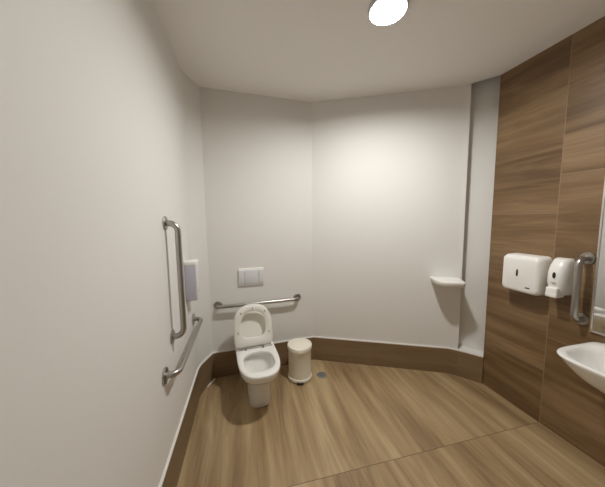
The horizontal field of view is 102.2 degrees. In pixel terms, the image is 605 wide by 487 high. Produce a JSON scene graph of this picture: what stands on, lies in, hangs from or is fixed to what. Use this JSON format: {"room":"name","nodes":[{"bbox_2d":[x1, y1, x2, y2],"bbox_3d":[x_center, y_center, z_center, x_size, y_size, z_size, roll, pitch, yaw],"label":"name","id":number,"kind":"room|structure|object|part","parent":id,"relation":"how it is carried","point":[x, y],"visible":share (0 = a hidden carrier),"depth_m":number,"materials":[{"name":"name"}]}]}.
{"room":"public restroom","nodes":[
{"label":"public restroom","id":0,"kind":"room"},
{"bbox_2d":[0,0,196,486],"bbox_3d":[-0.626,0.144,0.421,0.100,2.968,3.374,-2,6,-13],"label":"wall","id":1,"kind":"structure","parent":0,"point":[92,158],"depth_m":0.75,"materials":[{"name":"paint"}]},
{"bbox_2d":[162,216,186,343],"bbox_3d":[-0.775,0.228,1.495,0.090,0.786,0.082,-2,6,-13],"label":"grab bar","id":2,"kind":"object","parent":1,"relation":"attached to","point":[165,222],"visible":1,"depth_m":1.49,"materials":[{"name":"metal"}]},
{"bbox_2d":[159,371,199,486],"bbox_3d":[-0.556,1.423,0.556,0.013,0.275,3.374,-2,6,-13],"label":"baseboard","id":3,"kind":"structure","parent":1,"relation":"attached to","point":[171,474],"depth_m":1.61,"materials":[{"name":"wood"}]},
{"bbox_2d":[162,314,202,384],"bbox_3d":[-0.817,0.695,1.745,0.090,0.108,0.862,-2,6,-13],"label":"grab bar","id":4,"kind":"object","parent":1,"relation":"attached to","point":[166,374],"visible":1,"depth_m":1.51,"materials":[{"name":"metal"}]},
{"bbox_2d":[184,259,200,300],"bbox_3d":[-0.870,0.287,1.932,0.092,0.312,0.108,-2,6,-13],"label":"wall dispenser","id":5,"kind":"object","parent":1,"relation":"attached to","point":[191,267],"visible":1,"depth_m":1.89,"materials":[{"name":"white plastic"}]},
{"bbox_2d":[180,68,212,369],"bbox_3d":[-1.003,-0.023,2.216,0.118,2.968,0.346,0,5,6],"label":"wall","id":6,"kind":"structure","parent":0,"point":[190,91],"depth_m":2.21,"materials":[{"name":"paint"}]},
{"bbox_2d":[197,352,213,397],"bbox_3d":[-0.931,1.256,2.343,0.030,0.275,0.307,0,5,6],"label":"baseboard","id":7,"kind":"structure","parent":6,"relation":"attached to","point":[205,370],"depth_m":2.34,"materials":[{"name":"wood"}]},
{"bbox_2d":[200,87,312,351],"bbox_3d":[-0.422,-0.065,2.580,1.089,2.968,0.100,-2,6,-17],"label":"wall","id":8,"kind":"structure","parent":0,"point":[257,149],"depth_m":2.49,"materials":[{"name":"paint"}]},
{"bbox_2d":[238,267,263,285],"bbox_3d":[-0.527,0.342,2.517,0.256,0.180,0.028,-2,6,-17],"label":"flush plate","id":9,"kind":"object","parent":8,"relation":"attached to","point":[247,276],"visible":1,"depth_m":2.50,"materials":[{"name":"white plastic"}]},
{"bbox_2d":[214,293,300,308],"bbox_3d":[-0.443,0.609,2.538,0.908,0.087,0.091,-2,6,-17],"label":"grab bar","id":10,"kind":"object","parent":8,"relation":"attached to","point":[217,305],"visible":0.99,"depth_m":2.49,"materials":[{"name":"metal"}]},
{"bbox_2d":[213,336,313,377],"bbox_3d":[-0.391,1.221,2.648,1.089,0.275,0.014,-2,6,-17],"label":"baseboard","id":11,"kind":"structure","parent":8,"relation":"attached to","point":[225,361],"depth_m":2.54,"materials":[{"name":"wood"}]},
{"bbox_2d":[152,0,604,101],"bbox_3d":[0.660,-1.355,0.771,2.660,0.080,3.742,-2,6,-13],"label":"ceiling","id":12,"kind":"structure","parent":0,"point":[300,50],"depth_m":1.69,"materials":[{"name":"paint"}]},
{"bbox_2d":[368,0,408,25],"bbox_3d":[0.496,-1.361,1.417,0.224,0.027,0.224,-2,6,-13],"label":"recessed light","id":13,"kind":"object","parent":12,"relation":"in","point":[380,12],"visible":1,"depth_m":1.44,"materials":[{"name":"paint"}]},
{"bbox_2d":[373,0,402,18],"bbox_3d":[0.495,-1.370,1.416,0.164,0.004,0.164,4,7,43],"label":"diffuser","id":14,"kind":"object","parent":13,"relation":"attached to","point":[383,9],"depth_m":1.43,"materials":[{"name":"white plastic"}]},
{"bbox_2d":[177,360,604,486],"bbox_3d":[0.694,1.529,1.047,2.660,0.060,3.742,-2,6,-13],"label":"floor","id":15,"kind":"structure","parent":0,"point":[357,425],"depth_m":1.80,"materials":[{"name":"wood"}]},
{"bbox_2d":[234,304,279,407],"bbox_3d":[-0.418,0.993,2.210,0.365,0.813,0.752,-3,6,-19],"label":"toilet","id":16,"kind":"object","parent":15,"relation":"on","point":[258,359],"visible":1,"depth_m":2.23,"materials":[{"name":"white ceramic"}]},
{"bbox_3d":[-0.475,0.767,2.326,0.350,0.373,0.122,-3,6,-19],"label":"lid","id":17,"kind":"part","parent":16,"relation":"part of","materials":[{"name":"plastic"}]},
{"bbox_3d":[-0.460,0.767,2.283,0.350,0.375,0.070,-3,6,-19],"label":"seat","id":18,"kind":"part","parent":16,"relation":"part of","materials":[{"name":"plastic"}]},
{"bbox_3d":[-0.445,0.966,2.265,0.340,0.011,0.010,-3,6,-19],"label":"hinge rod","id":19,"kind":"part","parent":16,"relation":"part of","materials":[{"name":"metal"}]},
{"bbox_3d":[-0.411,1.188,2.230,0.356,0.420,0.752,-3,6,-19],"label":"bowl","id":20,"kind":"part","parent":16,"relation":"part of","materials":[{"name":"white ceramic"}]},
{"bbox_2d":[287,338,311,384],"bbox_3d":[-0.027,1.183,2.485,0.247,0.373,0.266,-1,5,-1],"label":"pedal bin","id":21,"kind":"object","parent":15,"relation":"on","point":[299,349],"visible":1,"depth_m":2.40,"materials":[{"name":"beige plastic"}]},
{"bbox_3d":[-0.029,1.024,2.467,0.247,0.054,0.260,-1,5,-1],"label":"lid","id":22,"kind":"part","parent":21,"relation":"part of","materials":[{"name":"beige plastic"}]},
{"bbox_2d":[317,372,326,377],"bbox_3d":[0.199,1.361,2.528,0.104,0.004,0.104,-2,6,-13],"label":"floor drain","id":23,"kind":"object","parent":15,"relation":"on","point":[319,374],"visible":1,"depth_m":2.53,"materials":[{"name":"metal"}]},
{"bbox_2d":[312,84,471,348],"bbox_3d":[0.865,-0.081,2.588,1.518,2.968,0.124,1,6,12],"label":"wall","id":24,"kind":"structure","parent":0,"point":[389,171],"depth_m":2.52,"materials":[{"name":"paint"}]},
{"bbox_2d":[314,336,457,374],"bbox_3d":[0.856,1.205,2.659,1.489,0.275,0.037,1,6,12],"label":"baseboard","id":25,"kind":"structure","parent":24,"relation":"attached to","point":[374,353],"depth_m":2.64,"materials":[{"name":"wood"}]},
{"bbox_2d":[430,277,465,287],"bbox_3d":[1.406,0.374,2.351,0.263,0.049,0.238,0,6,11],"label":"wall shelf","id":26,"kind":"object","parent":24,"relation":"attached to","point":[453,282],"visible":1,"depth_m":2.29,"materials":[{"name":"white ceramic"}]},
{"bbox_2d":[458,75,500,351],"bbox_3d":[1.739,-0.205,2.413,0.327,3.228,0.100,4,7,38],"label":"wall","id":27,"kind":"structure","parent":0,"point":[484,107],"depth_m":2.36,"materials":[{"name":"paint"}]},
{"bbox_3d":[1.695,1.250,2.473,0.208,0.322,0.224,-2,6,-13],"label":"trim","id":28,"kind":"structure","parent":27,"relation":"attached to","visible":0},
{"bbox_2d":[457,349,482,383],"bbox_3d":[1.659,1.218,2.425,0.207,0.275,0.013,4,7,38],"label":"baseboard","id":29,"kind":"structure","parent":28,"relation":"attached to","point":[469,365],"depth_m":2.42,"materials":[{"name":"wood"}]},
{"bbox_2d":[458,346,483,355],"bbox_3d":[1.693,1.083,2.457,0.207,0.012,0.100,4,7,38],"label":"niche ledge","id":30,"kind":"object","parent":28,"relation":"on","point":[462,348],"visible":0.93,"depth_m":2.46,"materials":[{"name":"paint"}]},
{"bbox_2d":[482,16,604,466],"bbox_3d":[2.111,0.073,0.829,0.100,2.968,2.941,-2,6,-13],"label":"wall","id":31,"kind":"structure","parent":0,"point":[549,177],"depth_m":1.81,"materials":[{"name":"wood"}]},
{"bbox_2d":[502,253,551,295],"bbox_3d":[1.749,0.235,1.921,0.127,0.297,0.268,-2,6,-13],"label":"paper towel dispenser","id":32,"kind":"object","parent":31,"relation":"attached to","point":[523,273],"visible":0.96,"depth_m":1.86,"materials":[{"name":"white plastic"}]},
{"bbox_2d":[545,257,574,297],"bbox_3d":[1.797,0.240,1.716,0.126,0.272,0.116,-2,6,-13],"label":"soap dispenser","id":33,"kind":"object","parent":31,"relation":"attached to","point":[561,270],"visible":0.96,"depth_m":1.68,"materials":[{"name":"white plastic"}]},
{"bbox_3d":[1.776,0.341,1.720,0.081,0.070,0.068,-2,6,-13],"label":"push lever","id":34,"kind":"part","parent":33,"relation":"part of","materials":[{"name":"white plastic"}]},
{"bbox_2d":[557,342,604,393],"bbox_3d":[1.747,0.762,1.298,0.452,0.205,0.508,-2,6,-13],"label":"basin","id":35,"kind":"object","parent":31,"relation":"attached to","point":[587,360],"visible":1,"depth_m":1.45,"materials":[{"name":"white ceramic"}]},
{"bbox_2d":[570,252,595,324],"bbox_3d":[1.838,0.304,1.619,0.101,0.493,0.078,-2,6,-13],"label":"grab bar","id":36,"kind":"object","parent":31,"relation":"attached to","point":[586,257],"visible":1,"depth_m":1.60,"materials":[{"name":"metal"}]},
{"bbox_2d":[589,180,604,335],"bbox_3d":[1.955,0.083,1.252,0.016,1.050,0.630,-2,6,-13],"label":"wall mirror","id":37,"kind":"object","parent":31,"relation":"attached to","point":[597,317],"visible":1,"depth_m":1.55,"materials":[{"name":"silver metal"}]},
{"bbox_2d":[592,207,604,334],"bbox_3d":[1.958,0.083,1.253,0.010,1.042,0.620,-2,6,-13],"label":"mirror glass","id":38,"kind":"object","parent":37,"relation":"attached to","point":[598,298],"depth_m":1.55,"materials":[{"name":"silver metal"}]}
]}

